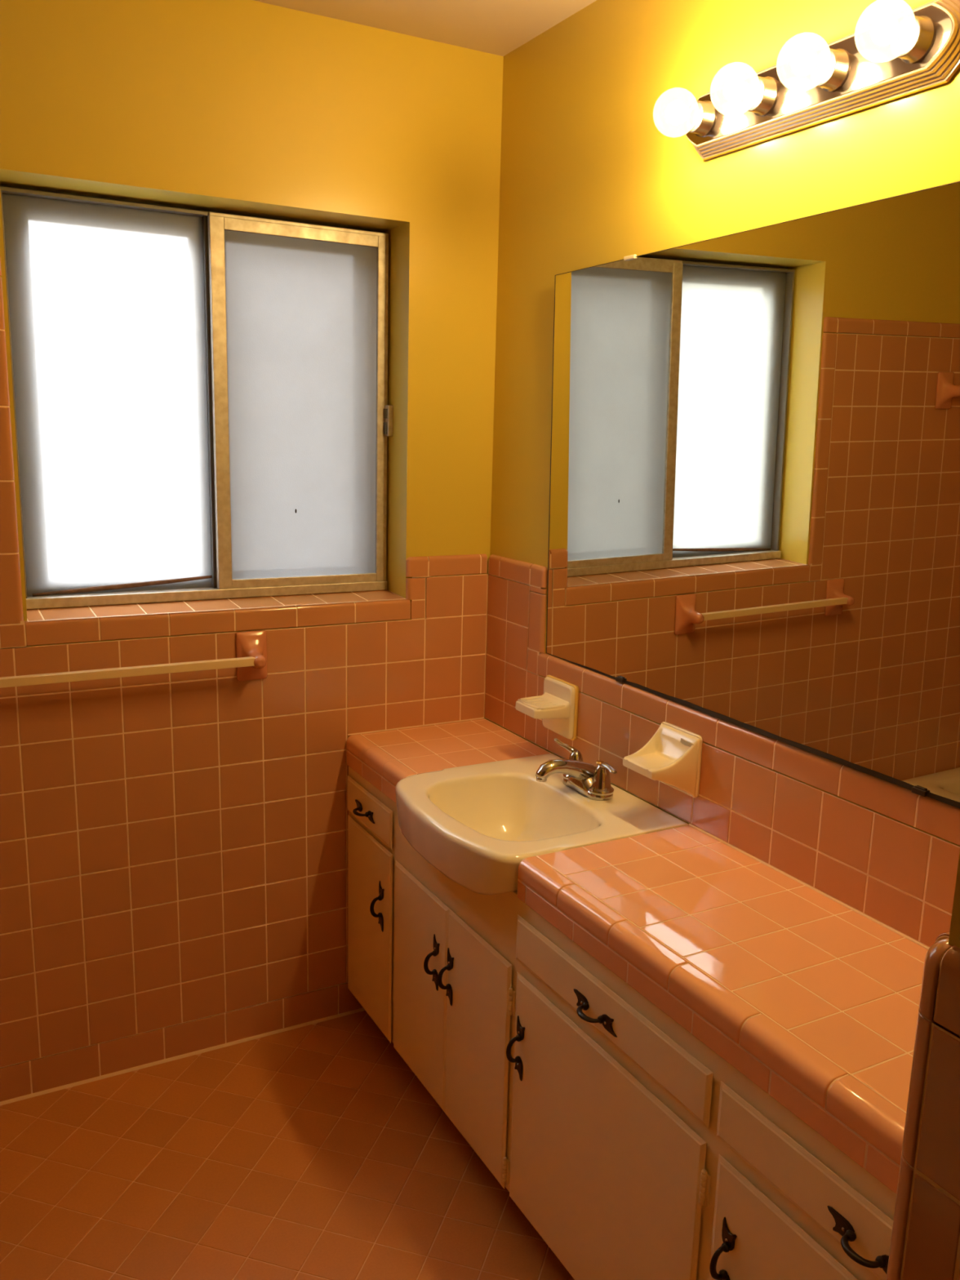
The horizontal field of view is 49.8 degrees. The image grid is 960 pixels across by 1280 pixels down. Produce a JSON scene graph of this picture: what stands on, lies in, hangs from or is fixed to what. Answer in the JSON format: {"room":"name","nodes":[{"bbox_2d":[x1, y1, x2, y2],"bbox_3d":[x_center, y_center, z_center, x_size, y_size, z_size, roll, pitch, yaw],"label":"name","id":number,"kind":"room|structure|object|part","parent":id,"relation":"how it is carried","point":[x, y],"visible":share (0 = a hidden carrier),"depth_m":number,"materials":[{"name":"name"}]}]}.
{"room":"bathroom","nodes":[
{"label":"bathroom","id":0,"kind":"room"},
{"bbox_2d":[0,0,503,1067],"bbox_3d":[-1.067,-0.122,2.268,2.610,2.510,0.170,-5,13,-28],"label":"wall","id":1,"kind":"structure","parent":0,"point":[174,846],"depth_m":2.45,"materials":[{"name":"yellow paint"}]},
{"bbox_2d":[0,256,26,648],"bbox_3d":[-1.529,-0.339,1.872,1.255,0.816,0.013,-5,13,-28],"label":"trim","id":2,"kind":"structure","parent":1,"relation":"attached to","point":[12,626],"depth_m":2.19,"materials":[{"name":"pink tile"}]},
{"bbox_2d":[0,630,267,688],"bbox_3d":[-0.799,0.067,2.312,0.685,0.120,0.078,-5,13,-28],"label":"towel bar","id":3,"kind":"object","parent":1,"relation":"attached to","point":[250,661],"visible":1,"depth_m":2.35,"materials":[{"name":"brown ceramic"}]},
{"bbox_3d":[-0.790,0.071,2.296,0.590,0.019,0.020,-5,13,-28],"label":"rod","id":4,"kind":"part","parent":3,"relation":"part of","materials":[{"name":"brown plastic"}]},
{"bbox_3d":[-0.532,0.044,2.456,0.075,0.120,0.078,-5,13,-28],"label":"post","id":5,"kind":"part","parent":3,"relation":"part of","materials":[{"name":"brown ceramic"}]},
{"bbox_2d":[0,982,364,1106],"bbox_3d":[-0.724,1.001,2.607,1.630,0.092,0.018,-5,13,-28],"label":"baseboard","id":6,"kind":"structure","parent":1,"relation":"attached to","point":[19,1082],"depth_m":2.58,"materials":[{"name":"pink tile"}]},
{"bbox_2d":[0,185,393,609],"bbox_3d":[-0.634,-0.545,2.497,1.050,1.130,0.106,-5,13,-28],"label":"window","id":7,"kind":"structure","parent":1,"relation":"in","point":[202,410],"depth_m":2.46,"materials":[{"name":"metal"}]},
{"bbox_3d":[-0.832,-0.542,2.396,0.452,0.876,0.004,-5,13,-28],"label":"frosted pane","id":8,"kind":"part","parent":7,"relation":"part of","materials":[{"name":"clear glass"}]},
{"bbox_3d":[-0.445,-0.569,2.575,0.440,0.870,0.024,-5,13,-28],"label":"sliding sash","id":9,"kind":"part","parent":7,"relation":"part of","materials":[{"name":"metal"}]},
{"bbox_3d":[-0.438,-0.566,2.578,0.394,0.828,0.004,-5,13,-28],"label":"frosted pane","id":10,"kind":"part","parent":7,"relation":"part of","materials":[{"name":"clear glass"}]},
{"bbox_2d":[24,590,410,645],"bbox_3d":[-0.615,-0.062,2.514,0.918,0.060,0.137,-5,13,-28],"label":"window sill","id":11,"kind":"structure","parent":1,"relation":"attached to","point":[45,626],"depth_m":2.44,"materials":[{"name":"pink tile"}]},
{"bbox_2d":[405,554,487,619],"bbox_3d":[-0.087,-0.141,2.719,0.234,0.162,0.013,-5,13,-28],"label":"trim","id":12,"kind":"structure","parent":1,"relation":"attached to","point":[420,568],"depth_m":2.69,"materials":[{"name":"pink tile"}]},
{"bbox_2d":[0,1010,574,1279],"bbox_3d":[-0.356,1.387,1.173,2.600,0.080,3.150,-5,13,-28],"label":"floor","id":13,"kind":"structure","parent":0,"point":[316,1151],"depth_m":2.18,"materials":[{"name":"tile"}]},
{"bbox_2d":[346,766,896,1279],"bbox_3d":[0.276,0.837,1.974,0.427,0.711,1.972,-5,13,-28],"label":"vanity cabinet","id":14,"kind":"object","parent":13,"relation":"on","point":[634,1150],"visible":0.98,"depth_m":1.76,"materials":[{"name":"beige paint"}]},
{"bbox_3d":[-0.297,0.426,2.556,0.033,0.030,0.125,-5,13,-28],"label":"handle","id":15,"kind":"part","parent":14,"relation":"part of","materials":[{"name":"black metal"}]},
{"bbox_3d":[-0.276,0.422,2.551,0.004,0.096,0.286,-5,13,-28],"label":"drawer","id":16,"kind":"part","parent":14,"relation":"part of","materials":[{"name":"beige paint"}]},
{"bbox_3d":[-0.282,0.722,2.608,0.004,0.493,0.285,-5,13,-28],"label":"door","id":17,"kind":"part","parent":14,"relation":"part of","materials":[{"name":"beige paint"}]},
{"bbox_3d":[-0.252,0.649,2.506,0.033,0.125,0.030,-5,13,-28],"label":"handle","id":18,"kind":"part","parent":14,"relation":"part of","materials":[{"name":"black metal"}]},
{"bbox_3d":[-0.139,0.781,2.353,0.005,0.486,0.278,-5,13,-28],"label":"door","id":19,"kind":"part","parent":14,"relation":"part of","materials":[{"name":"beige paint"}]},
{"bbox_3d":[-0.108,0.704,2.248,0.033,0.125,0.030,-5,13,-28],"label":"handle","id":20,"kind":"part","parent":14,"relation":"part of","materials":[{"name":"black metal"}]},
{"bbox_3d":[-0.075,0.717,2.190,0.033,0.125,0.030,-5,13,-28],"label":"handle","id":21,"kind":"part","parent":14,"relation":"part of","materials":[{"name":"black metal"}]},
{"bbox_3d":[-0.010,0.831,2.121,0.005,0.486,0.261,-5,13,-28],"label":"door","id":22,"kind":"part","parent":14,"relation":"part of","materials":[{"name":"beige paint"}]},
{"bbox_3d":[0.063,0.771,1.941,0.033,0.125,0.030,-5,13,-28],"label":"handle","id":23,"kind":"part","parent":14,"relation":"part of","materials":[{"name":"black metal"}]},
{"bbox_3d":[0.178,0.617,1.704,0.033,0.030,0.125,-5,13,-28],"label":"handle","id":24,"kind":"part","parent":14,"relation":"part of","materials":[{"name":"black metal"}]},
{"bbox_3d":[0.191,0.910,1.762,0.005,0.482,0.534,-5,13,-28],"label":"door","id":25,"kind":"part","parent":14,"relation":"part of","materials":[{"name":"beige paint"}]},
{"bbox_3d":[0.197,0.606,1.703,0.005,0.089,0.542,-5,13,-28],"label":"drawer","id":26,"kind":"part","parent":14,"relation":"part of","materials":[{"name":"beige paint"}]},
{"bbox_2d":[346,717,928,1194],"bbox_3d":[0.305,0.449,1.907,0.406,0.080,1.974,-5,13,-28],"label":"countertop","id":27,"kind":"structure","parent":14,"relation":"on","point":[813,998],"depth_m":1.60,"materials":[{"name":"pink tile"}]},
{"bbox_2d":[395,753,688,894],"bbox_3d":[0.092,0.417,2.226,0.470,0.152,0.519,-5,13,-28],"label":"sink","id":28,"kind":"object","parent":27,"relation":"in","point":[475,824],"visible":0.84,"depth_m":2.21,"materials":[{"name":"beige ceramic"}]},
{"bbox_2d":[535,737,617,800],"bbox_3d":[0.215,0.285,2.274,0.174,0.093,0.160,3,12,8],"label":"faucet","id":29,"kind":"object","parent":28,"relation":"on","point":[592,781],"visible":1,"depth_m":2.23,"materials":[{"name":"silver metal"}]},
{"bbox_3d":[0.193,0.293,2.254,0.166,0.077,0.115,-5,13,-28],"label":"spout","id":30,"kind":"part","parent":29,"relation":"part of","materials":[{"name":"silver metal"}]},
{"bbox_3d":[0.208,0.267,2.332,0.056,0.081,0.082,-5,13,-28],"label":"handle","id":31,"kind":"part","parent":29,"relation":"part of","materials":[{"name":"silver metal"}]},
{"bbox_3d":[0.238,0.322,2.286,0.059,0.017,0.151,-5,13,-28],"label":"plate","id":32,"kind":"part","parent":29,"relation":"part of","materials":[{"name":"silver metal"}]},
{"bbox_3d":[0.265,0.294,2.295,0.020,0.051,0.019,-5,13,-28],"label":"lift rod","id":33,"kind":"part","parent":29,"relation":"part of","materials":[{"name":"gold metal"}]},
{"bbox_3d":[0.269,0.297,2.224,0.055,0.068,0.080,-5,13,-28],"label":"handle","id":34,"kind":"part","parent":29,"relation":"part of","materials":[{"name":"silver metal"}]},
{"bbox_3d":[0.336,0.876,1.452,0.033,0.125,0.030,-5,13,-28],"label":"handle","id":35,"kind":"part","parent":14,"relation":"part of","materials":[{"name":"black metal"}]},
{"bbox_3d":[0.458,1.014,1.283,0.005,0.482,0.529,-5,13,-28],"label":"door","id":36,"kind":"part","parent":14,"relation":"part of","materials":[{"name":"beige paint"}]},
{"bbox_3d":[0.464,0.711,1.225,0.005,0.086,0.536,-5,13,-28],"label":"drawer","id":37,"kind":"part","parent":14,"relation":"part of","materials":[{"name":"beige paint"}]},
{"bbox_3d":[0.448,0.722,1.220,0.033,0.030,0.125,-5,13,-28],"label":"handle","id":38,"kind":"part","parent":14,"relation":"part of","materials":[{"name":"black metal"}]},
{"bbox_2d":[253,0,596,56],"bbox_3d":[-0.313,-1.112,0.716,2.610,0.080,3.250,-5,13,-28],"label":"ceiling","id":39,"kind":"structure","parent":0,"point":[495,27],"depth_m":2.29,"materials":[{"name":"beige paint"}]},
{"bbox_2d":[484,0,959,947],"bbox_3d":[0.797,0.084,1.482,0.110,2.510,3.060,-5,13,-28],"label":"wall","id":40,"kind":"structure","parent":0,"point":[594,171],"depth_m":2.04,"materials":[{"name":"yellow paint"}]},
{"bbox_2d":[515,675,578,740],"bbox_3d":[0.151,0.165,2.464,0.106,0.133,0.134,-5,13,-28],"label":"soap dish","id":41,"kind":"object","parent":40,"relation":"attached to","point":[557,708],"visible":1,"depth_m":2.44,"materials":[{"name":"beige ceramic"}]},
{"bbox_2d":[515,692,569,719],"bbox_3d":[0.146,0.155,2.459,0.094,0.050,0.120,-5,13,-28],"label":"tray","id":42,"kind":"object","parent":41,"relation":"on","point":[549,705],"depth_m":2.44,"materials":[{"name":"beige ceramic"}]},
{"bbox_3d":[0.187,0.162,2.483,0.010,0.129,0.128,-5,13,-28],"label":"plate","id":43,"kind":"part","parent":41,"relation":"part of","materials":[{"name":"beige ceramic"}]},
{"bbox_2d":[622,721,702,797],"bbox_3d":[0.361,0.247,2.084,0.110,0.130,0.126,-5,13,-28],"label":"soap dish","id":44,"kind":"object","parent":40,"relation":"attached to","point":[672,757],"visible":1,"depth_m":2.06,"materials":[{"name":"beige ceramic"}]},
{"bbox_3d":[0.406,0.243,2.108,0.006,0.130,0.126,-5,13,-28],"label":"plate","id":45,"kind":"part","parent":44,"relation":"part of","materials":[{"name":"beige ceramic"}]},
{"bbox_2d":[484,573,959,947],"bbox_3d":[0.491,0.201,1.957,0.004,0.398,1.975,-5,13,-28],"label":"tile backsplash","id":46,"kind":"structure","parent":40,"relation":"attached to","point":[900,876],"depth_m":1.91,"materials":[{"name":"pink tile"}]},
{"bbox_2d":[488,554,959,845],"bbox_3d":[0.497,0.086,1.936,0.013,0.270,1.974,-5,13,-28],"label":"trim","id":47,"kind":"structure","parent":40,"relation":"attached to","point":[935,817],"depth_m":1.96,"materials":[{"name":"pink tile"}]},
{"bbox_2d":[546,181,959,808],"bbox_3d":[0.546,-0.256,1.766,0.023,0.897,1.614,-5,13,-28],"label":"mirror","id":48,"kind":"object","parent":40,"relation":"attached to","point":[754,519],"visible":1,"depth_m":1.80,"materials":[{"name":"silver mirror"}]},
{"bbox_2d":[665,0,959,159],"bbox_3d":[0.486,-0.900,1.661,0.143,0.118,0.606,-5,13,-28],"label":"vanity light","id":49,"kind":"object","parent":40,"relation":"attached to","point":[917,49],"visible":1,"depth_m":1.60,"materials":[{"name":"gold metal"}]},
{"bbox_2d":[684,100,715,137],"bbox_3d":[0.397,-0.944,1.868,0.027,0.060,0.060,-5,13,-28],"label":"socket","id":50,"kind":"object","parent":49,"relation":"attached to","point":[700,117],"depth_m":1.86,"materials":[{"name":"gold metal"}]},
{"bbox_2d":[742,75,777,115],"bbox_3d":[0.470,-0.916,1.737,0.027,0.060,0.060,-5,13,-28],"label":"socket","id":51,"kind":"object","parent":49,"relation":"attached to","point":[760,98],"depth_m":1.73,"materials":[{"name":"gold metal"}]},
{"bbox_2d":[810,48,849,92],"bbox_3d":[0.543,-0.887,1.606,0.027,0.060,0.060,-5,13,-28],"label":"socket","id":52,"kind":"object","parent":49,"relation":"attached to","point":[831,71],"depth_m":1.60,"materials":[{"name":"gold metal"}]},
{"bbox_2d":[890,15,935,63],"bbox_3d":[0.616,-0.859,1.475,0.027,0.060,0.060,-5,13,-28],"label":"socket","id":53,"kind":"object","parent":49,"relation":"attached to","point":[914,42],"depth_m":1.46,"materials":[{"name":"gold metal"}]},
{"bbox_2d":[886,852,959,1279],"bbox_3d":[0.865,0.276,0.460,0.788,2.480,0.969,-5,13,-28],"label":"wall partition","id":54,"kind":"structure","parent":0,"point":[925,1241],"depth_m":0.68,"materials":[{"name":"pink tile"}]}
]}

